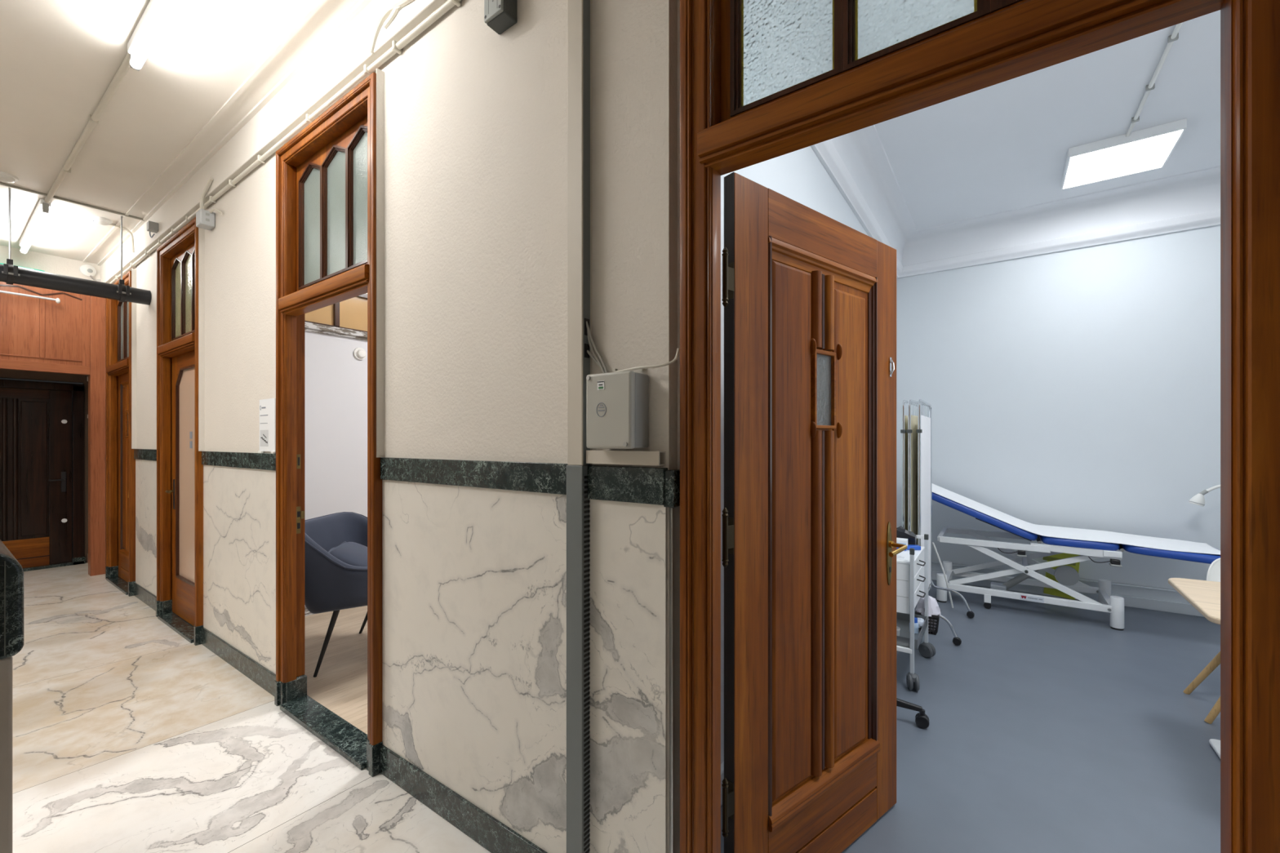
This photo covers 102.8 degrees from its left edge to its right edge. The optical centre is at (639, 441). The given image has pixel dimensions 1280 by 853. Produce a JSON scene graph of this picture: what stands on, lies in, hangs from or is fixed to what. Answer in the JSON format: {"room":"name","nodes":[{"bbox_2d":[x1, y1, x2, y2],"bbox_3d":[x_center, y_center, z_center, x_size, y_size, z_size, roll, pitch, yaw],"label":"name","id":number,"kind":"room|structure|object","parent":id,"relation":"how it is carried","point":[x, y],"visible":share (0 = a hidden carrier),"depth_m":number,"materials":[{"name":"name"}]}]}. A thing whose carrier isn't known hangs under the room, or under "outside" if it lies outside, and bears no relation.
{"room":"clinic corridor","nodes":[
{"label":"clinic corridor","id":0,"kind":"room"},
{"bbox_2d":[0,368,88,563],"bbox_3d":[-7.050,-0.225,4.459,0.060,3.150,3.120,0,0,35],"label":"door frame","id":1,"kind":"structure","parent":0,"point":[10,374],"depth_m":5.66,"materials":[{"name":"brown wood"}]},
{"bbox_2d":[0,379,84,568],"bbox_3d":[-6.440,0.345,5.247,0.103,1.950,0.990,0,0,35],"label":"door","id":2,"kind":"structure","parent":1,"relation":"in","point":[42,424],"depth_m":5.42,"materials":[{"name":"black wood"}]},
{"bbox_2d":[22,556,85,571],"bbox_3d":[-6.432,1.312,5.248,0.035,0.075,1.000,0,0,35],"label":"baseboard","id":3,"kind":"structure","parent":1,"relation":"attached to","point":[76,561],"depth_m":5.50,"materials":[{"name":"black stone"}]},
{"bbox_2d":[0,244,100,280],"bbox_3d":[-6.396,-1.655,3.981,0.060,0.290,3.096,0,0,35],"label":"wall","id":4,"kind":"structure","parent":0,"point":[32,260],"depth_m":4.91,"materials":[{"name":"beige paint"}]},
{"bbox_2d":[79,264,101,281],"bbox_3d":[-5.521,-1.695,5.128,0.040,0.160,0.149,0,0,35],"label":"bell","id":5,"kind":"object","parent":4,"relation":"attached to","point":[87,270],"visible":0.94,"depth_m":5.11,"materials":[{"name":"white plastic"}]},
{"bbox_2d":[0,281,106,576],"bbox_3d":[-6.379,-0.081,3.968,0.122,2.862,3.094,0,0,35],"label":"wall","id":6,"kind":"structure","parent":0,"point":[68,336],"depth_m":5.04,"materials":[{"name":"brown wood"}]},
{"bbox_2d":[0,262,44,271],"bbox_3d":[-5.869,-1.567,4.593,0.052,0.111,0.665,0,0,35],"label":"exit sign","id":7,"kind":"object","parent":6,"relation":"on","point":[0,263],"visible":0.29,"depth_m":4.78,"materials":[{"name":"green plastic"}]},
{"bbox_2d":[0,290,60,303],"bbox_3d":[-6.103,-1.350,4.193,0.068,0.052,1.781,0,0,35],"label":"curtain rod","id":8,"kind":"object","parent":6,"relation":"attached to","point":[57,300],"visible":1,"depth_m":4.76,"materials":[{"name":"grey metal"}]},
{"bbox_2d":[0,0,360,263],"bbox_3d":[-2.049,-1.830,0.914,12.900,0.060,3.220,0,0,35],"label":"ceiling","id":9,"kind":"structure","parent":0,"point":[59,59],"depth_m":2.65,"materials":[{"name":"white paint"}]},
{"bbox_2d":[0,171,18,182],"bbox_3d":[-4.296,-1.779,3.450,0.123,0.042,0.123,0,0,35],"label":"smoke detector","id":10,"kind":"object","parent":9,"relation":"attached to","point":[6,177],"visible":1,"depth_m":3.44,"materials":[{"name":"white plastic"}]},
{"bbox_2d":[1,186,19,284],"bbox_3d":[-4.462,-1.458,3.615,0.158,0.685,0.080,0,0,35],"label":"hanger","id":11,"kind":"object","parent":9,"relation":"hanging from","point":[11,270],"visible":1,"depth_m":3.62,"materials":[{"name":"metal"}]},
{"bbox_2d":[18,198,50,253],"bbox_3d":[-4.990,-1.748,4.200,1.424,0.104,0.052,0,0,35],"label":"fluorescent light","id":12,"kind":"object","parent":9,"relation":"attached to","point":[41,211],"visible":0.99,"depth_m":4.07,"materials":[{"name":"grey plastic"}]},
{"bbox_2d":[0,182,144,253],"bbox_3d":[-5.042,-1.704,3.004,0.397,0.191,3.049,0,0,35],"label":"conduit","id":13,"kind":"object","parent":9,"relation":"attached to","point":[1,183],"visible":0.96,"depth_m":3.90,"materials":[{"name":"paint"}]},
{"bbox_2d":[44,52,129,203],"bbox_3d":[-3.357,-1.784,3.063,2.540,0.033,0.039,0,0,35],"label":"conduit","id":14,"kind":"object","parent":9,"relation":"attached to","point":[124,67],"visible":0.83,"depth_m":2.83,"materials":[{"name":"grey metal"}]},
{"bbox_2d":[90,215,112,225],"bbox_3d":[-4.362,-1.779,4.135,0.123,0.042,0.123,0,0,35],"label":"smoke detector","id":15,"kind":"object","parent":9,"relation":"attached to","point":[98,220],"visible":1,"depth_m":4.11,"materials":[{"name":"white plastic"}]},
{"bbox_2d":[116,216,131,302],"bbox_3d":[-4.136,-1.458,4.075,0.158,0.685,0.080,0,0,35],"label":"hanger","id":16,"kind":"object","parent":9,"relation":"hanging from","point":[123,290],"visible":0.98,"depth_m":4.06,"materials":[{"name":"metal"}]},
{"bbox_2d":[127,0,181,71],"bbox_3d":[-1.697,-1.748,1.899,1.509,0.104,0.052,0,0,35],"label":"fluorescent light","id":17,"kind":"object","parent":9,"relation":"attached to","point":[157,15],"visible":1,"depth_m":2.14,"materials":[{"name":"grey plastic"}]},
{"bbox_2d":[12,560,490,852],"bbox_3d":[-2.035,1.350,0.934,12.800,0.001,3.170,0,0,35],"label":"floor","id":18,"kind":"structure","parent":0,"point":[130,735],"depth_m":2.18,"materials":[{"name":"stone"}]},
{"bbox_2d":[0,539,23,852],"bbox_3d":[-1.574,0.752,1.023,1.448,1.196,0.328,0,0,35],"label":"parapet","id":19,"kind":"object","parent":18,"relation":"on","point":[11,572],"visible":1,"depth_m":0.73,"materials":[{"name":"black stone"}]},
{"bbox_2d":[304,330,367,606],"bbox_3d":[-2.003,-0.250,4.834,0.060,3.200,3.230,0,0,35],"label":"wall","id":20,"kind":"structure","parent":0,"point":[335,381],"depth_m":4.12,"materials":[{"name":"white paint"}]},
{"bbox_2d":[304,606,313,616],"bbox_3d":[-1.972,1.312,4.813,0.015,0.075,3.230,0,0,35],"label":"baseboard","id":21,"kind":"structure","parent":20,"relation":"attached to","point":[307,612],"depth_m":3.95,"materials":[{"name":"grey paint"}]},
{"bbox_2d":[304,293,367,332],"bbox_3d":[-1.995,-1.234,4.829,0.060,0.632,3.230,0,0,35],"label":"window","id":22,"kind":"structure","parent":20,"relation":"in","point":[351,313],"depth_m":4.21,"materials":[{"name":"orange glass"}]},
{"bbox_2d":[304,321,367,340],"bbox_3d":[-1.984,-0.886,4.821,0.105,0.063,3.230,0,0,35],"label":"trim ledge","id":23,"kind":"object","parent":20,"relation":"attached to","point":[308,326],"depth_m":4.09,"materials":[{"name":"grey paint"}]},
{"bbox_2d":[353,347,366,359],"bbox_3d":[-2.340,-0.735,4.276,0.036,0.103,0.103,0,0,35],"label":"wall sensor","id":24,"kind":"object","parent":20,"relation":"attached to","point":[359,353],"visible":1,"depth_m":4.26,"materials":[{"name":"white plastic"}]},
{"bbox_2d":[304,605,367,734],"bbox_3d":[-0.585,1.375,3.829,3.415,0.050,3.230,0,0,35],"label":"floor","id":25,"kind":"structure","parent":0,"point":[340,685],"depth_m":3.08,"materials":[{"name":"brown wood"}]},
{"bbox_2d":[304,511,367,677],"bbox_3d":[-1.660,0.922,3.270,0.858,0.864,0.762,0,0,0],"label":"armchair","id":26,"kind":"object","parent":25,"relation":"on","point":[335,544],"visible":0.5,"depth_m":2.94,"materials":[{"name":"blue fabric"}]},
{"bbox_2d":[328,541,367,566],"bbox_3d":[-1.784,0.719,3.210,0.348,0.228,0.444,0,0,0],"label":"cushion","id":27,"kind":"object","parent":26,"relation":"on","point":[353,553],"depth_m":3.11,"materials":[{"name":"grey fabric"}]},
{"bbox_2d":[123,0,567,463],"bbox_3d":[-3.236,-0.400,3.683,7.660,3.500,0.074,0,0,35],"label":"wall","id":28,"kind":"structure","parent":0,"point":[476,116],"depth_m":1.81,"materials":[{"name":"beige paint"}]},
{"bbox_2d":[0,263,151,305],"bbox_3d":[-4.944,-1.185,2.951,0.119,0.119,3.094,0,0,35],"label":"pipe","id":29,"kind":"object","parent":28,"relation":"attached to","point":[27,277],"visible":1,"depth_m":3.84,"materials":[{"name":"plastic"}]},
{"bbox_2d":[106,576,128,595],"bbox_3d":[-4.809,1.337,4.767,0.822,0.026,0.125,0,0,35],"label":"trim","id":30,"kind":"structure","parent":28,"relation":"attached to","point":[119,583],"depth_m":4.76,"materials":[{"name":"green stone"}]},
{"bbox_2d":[105,268,136,596],"bbox_3d":[-4.806,-0.079,4.766,0.986,2.858,0.123,0,0,35],"label":"door frame","id":31,"kind":"structure","parent":28,"relation":"attached to","point":[121,317],"depth_m":4.98,"materials":[{"name":"brown wood"}]},
{"bbox_2d":[117,372,128,582],"bbox_3d":[-4.804,0.314,4.775,0.873,2.048,0.098,0,0,35],"label":"door","id":32,"kind":"structure","parent":28,"relation":"in","point":[122,380],"depth_m":4.91,"materials":[{"name":"brown wood"}]},
{"bbox_2d":[133,582,156,611],"bbox_3d":[-4.057,1.294,4.228,0.874,0.112,0.040,0,0,35],"label":"baseboard","id":33,"kind":"structure","parent":28,"relation":"attached to","point":[144,595],"depth_m":4.25,"materials":[{"name":"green stone"}]},
{"bbox_2d":[133,448,156,461],"bbox_3d":[-4.057,0.110,4.228,0.874,0.090,0.040,0,0,35],"label":"trim","id":34,"kind":"structure","parent":28,"relation":"attached to","point":[139,454],"depth_m":4.23,"materials":[{"name":"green stone"}]},
{"bbox_2d":[135,459,156,595],"bbox_3d":[-4.063,0.700,4.220,0.874,1.100,0.001,0,0,35],"label":"wall panel","id":35,"kind":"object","parent":28,"relation":"attached to","point":[145,470],"depth_m":4.27,"materials":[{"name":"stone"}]},
{"bbox_2d":[146,220,158,237],"bbox_3d":[-3.781,-1.635,3.948,0.156,0.091,0.057,0,0,35],"label":"sensor","id":36,"kind":"object","parent":28,"relation":"attached to","point":[152,226],"visible":1,"depth_m":3.91,"materials":[{"name":"grey plastic"}]},
{"bbox_2d":[157,612,194,643],"bbox_3d":[-3.299,1.337,3.697,0.822,0.026,0.125,0,0,35],"label":"trim","id":37,"kind":"structure","parent":28,"relation":"attached to","point":[186,630],"depth_m":3.68,"materials":[{"name":"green stone"}]},
{"bbox_2d":[155,217,204,645],"bbox_3d":[-3.296,-0.079,3.696,0.986,2.858,0.123,0,0,35],"label":"door frame","id":38,"kind":"structure","parent":28,"relation":"attached to","point":[180,260],"depth_m":3.78,"materials":[{"name":"brown wood"}]},
{"bbox_2d":[165,350,195,626],"bbox_3d":[-3.293,0.320,3.706,0.880,2.000,0.091,0,0,35],"label":"door","id":39,"kind":"structure","parent":28,"relation":"in","point":[182,491],"depth_m":3.82,"materials":[{"name":"brown wood"}]},
{"bbox_2d":[195,177,222,230],"bbox_3d":[-2.715,-1.510,3.222,0.263,0.277,0.076,0,0,35],"label":"box","id":40,"kind":"object","parent":28,"relation":"attached to","point":[206,220],"visible":1,"depth_m":3.24,"materials":[{"name":"grey plastic"}]},
{"bbox_2d":[82,0,373,266],"bbox_3d":[-2.319,-1.794,1.744,9.200,0.012,1.962,0,0,35],"label":"trim","id":41,"kind":"structure","parent":28,"relation":"attached to","point":[362,5],"depth_m":2.70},
{"bbox_2d":[201,626,275,696],"bbox_3d":[-2.373,1.294,3.034,1.302,0.112,0.040,0,0,35],"label":"baseboard","id":42,"kind":"structure","parent":28,"relation":"attached to","point":[251,668],"depth_m":2.98,"materials":[{"name":"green stone"}]},
{"bbox_2d":[201,451,275,471],"bbox_3d":[-2.373,0.110,3.034,1.302,0.090,0.040,0,0,35],"label":"trim","id":43,"kind":"structure","parent":28,"relation":"attached to","point":[265,461],"depth_m":2.97,"materials":[{"name":"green stone"}]},
{"bbox_2d":[203,464,275,674],"bbox_3d":[-2.379,0.700,3.026,1.303,1.100,0.001,0,0,35],"label":"wall panel","id":44,"kind":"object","parent":28,"relation":"attached to","point":[239,504],"depth_m":3.01,"materials":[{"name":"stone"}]},
{"bbox_2d":[257,398,275,453],"bbox_3d":[-2.025,-0.083,2.767,0.216,0.295,0.012,0,0,35],"label":"notice","id":45,"kind":"object","parent":28,"relation":"attached to","point":[267,406],"visible":1,"depth_m":2.76,"materials":[{"name":"white paper"}]},
{"bbox_2d":[100,0,447,283],"bbox_3d":[-2.761,-1.688,3.281,8.300,0.225,0.034,0,0,35],"label":"trim","id":46,"kind":"structure","parent":28,"relation":"attached to","point":[344,57],"depth_m":2.56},
{"bbox_2d":[109,0,461,284],"bbox_3d":[-2.790,-1.542,3.301,6.430,0.035,0.034,0,0,35],"label":"conduit","id":47,"kind":"object","parent":28,"relation":"attached to","point":[397,46],"visible":0.85,"depth_m":2.36,"materials":[{"name":"white plastic"}]},
{"bbox_2d":[280,695,368,770],"bbox_3d":[-1.441,1.337,2.379,0.822,0.026,0.125,0,0,35],"label":"trim","id":48,"kind":"structure","parent":28,"relation":"attached to","point":[345,739],"depth_m":2.35,"materials":[{"name":"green stone"}]},
{"bbox_2d":[274,67,384,777],"bbox_3d":[-1.438,-0.079,2.378,0.986,2.858,0.123,0,0,35],"label":"door frame","id":49,"kind":"structure","parent":28,"relation":"attached to","point":[330,176],"depth_m":2.43,"materials":[{"name":"brown wood"}]},
{"bbox_2d":[368,0,413,53],"bbox_3d":[-0.897,-1.686,1.933,0.502,0.226,0.040,0,0,35],"label":"conduit","id":50,"kind":"object","parent":28,"relation":"attached to","point":[389,12],"visible":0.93,"depth_m":1.99,"materials":[{"name":"white plastic"}]},
{"bbox_2d":[380,744,546,852],"bbox_3d":[-0.601,1.294,1.777,1.092,0.112,0.040,0,0,35],"label":"baseboard","id":51,"kind":"structure","parent":28,"relation":"attached to","point":[481,827],"depth_m":1.79,"materials":[{"name":"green stone"}]},
{"bbox_2d":[380,457,568,494],"bbox_3d":[-0.601,0.110,1.777,1.092,0.090,0.040,0,0,35],"label":"trim","id":52,"kind":"structure","parent":28,"relation":"attached to","point":[531,477],"depth_m":1.70,"materials":[{"name":"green stone"}]},
{"bbox_2d":[382,480,566,852],"bbox_3d":[-0.606,0.700,1.769,1.092,1.100,0.001,0,0,35],"label":"wall panel","id":53,"kind":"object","parent":28,"relation":"attached to","point":[474,579],"depth_m":1.72,"materials":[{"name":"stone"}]},
{"bbox_2d":[484,0,516,34],"bbox_3d":[-0.440,-1.409,1.617,0.093,0.163,0.062,0,0,35],"label":"switch box","id":54,"kind":"object","parent":28,"relation":"attached to","point":[500,15],"visible":1,"depth_m":1.60,"materials":[{"name":"grey plastic"}]},
{"bbox_2d":[591,0,679,852],"bbox_3d":[1.975,-0.400,-0.033,5.140,3.500,0.110,0,0,35],"label":"wall pier","id":55,"kind":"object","parent":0,"point":[636,43],"visible":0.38,"depth_m":1.30,"materials":[{"name":"beige paint"}]},
{"bbox_2d":[566,0,591,852],"bbox_3d":[-0.156,-0.112,1.406,0.060,2.924,0.074,0,0,35],"label":"duct","id":56,"kind":"object","parent":55,"relation":"attached to","point":[579,11],"visible":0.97,"depth_m":1.37,"materials":[{"name":"grey plastic"}]},
{"bbox_2d":[586,321,608,373],"bbox_3d":[-0.112,-0.244,1.363,0.074,0.158,0.014,0,0,23],"label":"cable bundle","id":57,"kind":"object","parent":56,"relation":"attached to","point":[595,358],"visible":0.95,"depth_m":1.37,"materials":[{"name":"grey plastic"}]},
{"bbox_2d":[586,370,648,448],"bbox_3d":[-0.058,-0.076,1.288,0.144,0.188,0.086,0,0,35],"label":"wall box","id":58,"kind":"object","parent":55,"relation":"attached to","point":[617,403],"visible":1,"depth_m":1.25,"materials":[{"name":"grey plastic"}]},
{"bbox_2d":[589,498,665,852],"bbox_3d":[-0.037,0.700,1.313,0.244,1.100,0.001,0,0,35],"label":"wall panel","id":59,"kind":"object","parent":55,"relation":"attached to","point":[627,543],"depth_m":1.31,"materials":[{"name":"stone"}]},
{"bbox_2d":[587,465,667,505],"bbox_3d":[-0.031,0.110,1.322,0.244,0.090,0.040,0,0,35],"label":"trim","id":60,"kind":"structure","parent":55,"relation":"attached to","point":[641,485],"depth_m":1.30,"materials":[{"name":"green stone"}]},
{"bbox_2d":[586,450,666,466],"bbox_3d":[-0.040,0.042,1.310,0.233,0.035,0.030,0,0,35],"label":"mini trunking","id":61,"kind":"object","parent":60,"relation":"on","point":[654,458],"visible":1,"depth_m":1.28,"materials":[{"name":"white plastic"}]},
{"bbox_2d":[613,348,679,372],"bbox_3d":[0.002,-0.195,1.285,0.207,0.061,0.039,0,0,35],"label":"cable","id":62,"kind":"object","parent":55,"relation":"attached to","point":[641,368],"visible":0.74,"depth_m":1.25,"materials":[{"name":"white plastic"}]},
{"bbox_2d":[663,469,679,507],"bbox_3d":[0.084,0.115,1.255,0.030,0.090,0.055,0,0,35],"label":"trim","id":63,"kind":"structure","parent":55,"relation":"attached to","point":[672,477],"depth_m":1.23,"materials":[{"name":"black stone"}]},
{"bbox_2d":[669,506,679,852],"bbox_3d":[0.085,0.755,1.265,0.015,1.190,0.038,0,0,35],"label":"trim","id":64,"kind":"structure","parent":55,"relation":"attached to","point":[674,513],"depth_m":1.25,"materials":[{"name":"stone"}]},
{"bbox_2d":[680,0,1279,852],"bbox_3d":[0.523,-0.069,0.988,0.980,2.838,0.123,0,0,35],"label":"door frame","id":65,"kind":"structure","parent":55,"relation":"attached to","point":[761,81],"depth_m":0.95,"materials":[{"name":"brown wood"}]},
{"bbox_2d":[721,172,907,852],"bbox_3d":[0.593,0.314,1.589,0.933,2.048,0.110,0,0,-38],"label":"door","id":66,"kind":"structure","parent":65,"relation":"attached to","point":[810,544],"depth_m":1.55,"materials":[{"name":"brown wood"}]},
{"bbox_2d":[720,146,868,764],"bbox_3d":[1.283,-0.340,3.341,0.020,3.380,4.595,0,0,35],"label":"wall","id":67,"kind":"structure","parent":0,"point":[799,175],"depth_m":2.56,"materials":[{"name":"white paint"}]},
{"bbox_2d":[720,760,724,805],"bbox_3d":[1.298,1.290,3.318,0.030,0.120,4.575,0,0,35],"label":"baseboard","id":68,"kind":"structure","parent":67,"relation":"attached to","point":[722,762],"depth_m":1.89,"materials":[{"name":"blue paint"}]},
{"bbox_2d":[810,124,1220,278],"bbox_3d":[2.581,-1.843,2.409,3.176,0.375,4.575,0,0,35],"label":"crown molding","id":69,"kind":"structure","parent":67,"relation":"attached to","point":[857,162],"depth_m":4.21,"materials":[{"name":"white paint"}]},
{"bbox_2d":[720,579,1220,852],"bbox_3d":[2.578,1.375,2.422,3.196,0.050,4.595,0,0,35],"label":"floor","id":70,"kind":"structure","parent":0,"point":[1051,728],"depth_m":2.33,"materials":[{"name":"grey plastic"}]},
{"bbox_2d":[896,697,929,728],"bbox_3d":[1.099,1.101,2.515,0.535,0.498,0.567,0,0,-11],"label":"stool","id":71,"kind":"object","parent":70,"relation":"on","point":[922,720],"visible":0.12,"depth_m":2.41,"materials":[{"name":"black metal"}]},
{"bbox_2d":[896,533,935,691],"bbox_3d":[1.472,0.966,3.095,0.510,0.767,0.613,0,0,35],"label":"trolley","id":72,"kind":"object","parent":70,"relation":"on","point":[909,573],"visible":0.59,"depth_m":2.82,"materials":[{"name":"grey metal"}]},
{"bbox_2d":[896,537,907,551],"bbox_3d":[1.570,0.627,3.115,0.108,0.065,0.081,0,0,35],"label":"carton","id":73,"kind":"object","parent":72,"relation":"on","point":[899,540],"visible":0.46,"depth_m":3.08,"materials":[{"name":"white cardboard"}]},
{"bbox_2d":[896,552,910,560],"bbox_3d":[1.468,0.659,2.956,0.175,0.001,0.200,0,0,35],"label":"paper sheet","id":74,"kind":"object","parent":72,"relation":"on","point":[901,556],"visible":0.3,"depth_m":2.92,"materials":[{"name":"white paper"}]},
{"bbox_2d":[896,645,911,653],"bbox_3d":[1.466,1.140,3.104,0.402,0.024,0.550,0,0,35],"label":"shelf","id":75,"kind":"object","parent":72,"relation":"attached to","point":[899,648],"depth_m":2.78,"materials":[{"name":"white metal"}]},
{"bbox_2d":[896,525,916,545],"bbox_3d":[1.622,0.596,3.234,0.224,0.124,0.086,0,0,35],"label":"pouch","id":76,"kind":"object","parent":72,"relation":"on","point":[901,532],"visible":0.35,"depth_m":3.17,"materials":[{"name":"plastic"}]},
{"bbox_2d":[896,612,927,649],"bbox_3d":[1.503,1.108,3.066,0.345,0.052,0.460,0,0,35],"label":"tray","id":77,"kind":"object","parent":72,"relation":"on","point":[903,620],"visible":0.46,"depth_m":3.02,"materials":[{"name":"metal"}]},
{"bbox_2d":[896,626,900,635],"bbox_3d":[1.455,1.097,2.916,0.055,0.068,0.055,0,0,35],"label":"clear cup","id":78,"kind":"object","parent":77,"relation":"in","point":[898,628],"visible":0.25,"depth_m":2.89,"materials":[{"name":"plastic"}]},
{"bbox_2d":[909,617,918,633],"bbox_3d":[1.620,1.088,3.019,0.050,0.086,0.050,0,0,35],"label":"bottle","id":79,"kind":"object","parent":77,"relation":"in","point":[916,624],"visible":0.4,"depth_m":3.00,"materials":[{"name":"plastic"}]},
{"bbox_2d":[917,617,924,627],"bbox_3d":[1.700,1.104,3.103,0.060,0.057,0.105,0,0,35],"label":"packet","id":80,"kind":"object","parent":77,"relation":"in","point":[921,621],"visible":0.62,"depth_m":3.07,"materials":[{"name":"white plastic"}]},
{"bbox_2d":[907,544,920,550],"bbox_3d":[1.661,0.647,3.112,0.081,0.024,0.047,0,0,6],"label":"packet","id":81,"kind":"object","parent":72,"relation":"on","point":[915,547],"visible":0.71,"depth_m":3.09,"materials":[{"name":"plastic"}]},
{"bbox_2d":[915,610,941,635],"bbox_3d":[1.837,1.131,3.256,0.132,0.162,0.136,0,0,35],"label":"basket","id":82,"kind":"object","parent":72,"relation":"hanging from","point":[933,617],"visible":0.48,"depth_m":3.20,"materials":[{"name":"black plastic"}]},
{"bbox_2d":[915,595,941,631],"bbox_3d":[1.837,1.089,3.257,0.144,0.222,0.142,0,0,35],"label":"bag","id":83,"kind":"object","parent":82,"relation":"in","point":[933,607],"visible":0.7,"depth_m":3.21,"materials":[{"name":"white plastic"}]},
{"bbox_2d":[900,399,974,645],"bbox_3d":[2.106,0.527,3.784,0.599,1.643,0.704,0,0,35],"label":"privacy screen","id":84,"kind":"object","parent":70,"relation":"on","point":[916,431],"visible":0.66,"depth_m":3.64,"materials":[{"name":"silver metal"}]},
{"bbox_2d":[932,542,953,608],"bbox_3d":[2.421,1.071,4.074,0.202,0.537,0.024,0,0,-14],"label":"hose","id":85,"kind":"object","parent":70,"relation":"on","point":[933,544],"visible":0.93,"depth_m":4.07,"materials":[{"name":"white plastic"}]},
{"bbox_2d":[1042,553,1079,599],"bbox_3d":[3.622,1.125,4.388,0.253,0.457,0.083,0,0,35],"label":"board","id":86,"kind":"object","parent":70,"relation":"on","point":[1055,592],"visible":0.4,"depth_m":4.40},
{"bbox_2d":[931,492,1220,631],"bbox_3d":[3.309,0.869,4.113,1.886,0.962,0.658,0,0,35],"label":"couch","id":87,"kind":"object","parent":70,"relation":"on","point":[1068,578],"visible":0.7,"depth_m":4.05,"materials":[{"name":"white metal"}]},
{"bbox_2d":[1017,550,1026,557],"bbox_3d":[2.979,0.873,3.983,0.060,0.045,0.065,0,0,35],"label":"switch","id":88,"kind":"object","parent":87,"relation":"attached to","point":[1020,553],"depth_m":3.97,"materials":[{"name":"grey plastic"}]},
{"bbox_2d":[931,483,1220,555],"bbox_3d":[3.313,0.568,4.125,1.837,0.397,0.645,0,0,35],"label":"cover","id":89,"kind":"object","parent":87,"relation":"on","point":[1171,544],"visible":0.93,"depth_m":3.96,"materials":[{"name":"white fabric"}]},
{"bbox_2d":[1109,559,1121,567],"bbox_3d":[3.420,0.873,3.671,0.060,0.045,0.065,0,0,35],"label":"switch","id":90,"kind":"object","parent":87,"relation":"attached to","point":[1113,562],"depth_m":3.65,"materials":[{"name":"grey plastic"}]},
{"bbox_2d":[1168,577,1220,758],"bbox_3d":[2.581,0.978,1.788,0.969,0.744,0.787,0,0,35],"label":"table","id":91,"kind":"object","parent":70,"relation":"on","point":[1204,596],"visible":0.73,"depth_m":2.04,"materials":[{"name":"brown wood"}]},
{"bbox_2d":[1182,557,1220,724],"bbox_3d":[3.070,0.984,2.428,0.612,0.744,0.442,0,0,35],"label":"shell chair","id":92,"kind":"object","parent":70,"relation":"on","point":[1214,571],"visible":0.12,"depth_m":2.67,"materials":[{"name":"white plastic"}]},
{"bbox_2d":[874,9,1220,230],"bbox_3d":[2.578,-2.055,2.422,3.196,0.050,4.595,0,0,35],"label":"ceiling","id":93,"kind":"structure","parent":0,"point":[1003,146],"depth_m":3.27,"materials":[{"name":"white paint"}]},
{"bbox_2d":[1061,118,1186,190],"bbox_3d":[3.366,-1.999,3.602,0.570,0.062,0.570,0,0,35],"label":"led panel","id":94,"kind":"object","parent":93,"relation":"attached to","point":[1149,148],"visible":1,"depth_m":3.53,"materials":[{"name":"white plastic"}]},
{"bbox_2d":[1125,22,1182,137],"bbox_3d":[2.692,-2.016,2.592,0.036,0.028,1.862,0,0,34],"label":"conduit","id":95,"kind":"object","parent":93,"relation":"attached to","point":[1175,36],"visible":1,"depth_m":2.81,"materials":[{"name":"white plastic"}]},
{"bbox_2d":[896,224,1220,590],"bbox_3d":[3.913,-0.340,4.287,3.176,3.380,0.030,0,0,35],"label":"wall","id":96,"kind":"structure","parent":0,"point":[1079,388],"depth_m":4.38,"materials":[{"name":"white paint"}]},
{"bbox_2d":[931,560,1204,617],"bbox_3d":[3.891,1.262,4.256,3.176,0.175,0.045,0,0,35],"label":"baseboard","id":97,"kind":"structure","parent":96,"relation":"attached to","point":[1159,599],"depth_m":4.16,"materials":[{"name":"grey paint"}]},
{"bbox_2d":[1188,484,1220,506],"bbox_3d":[4.376,0.369,3.691,0.604,0.221,0.210,0,0,5],"label":"reading lamp","id":98,"kind":"object","parent":96,"relation":"attached to","point":[1198,500],"visible":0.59,"depth_m":3.75,"materials":[{"name":"white plastic"}]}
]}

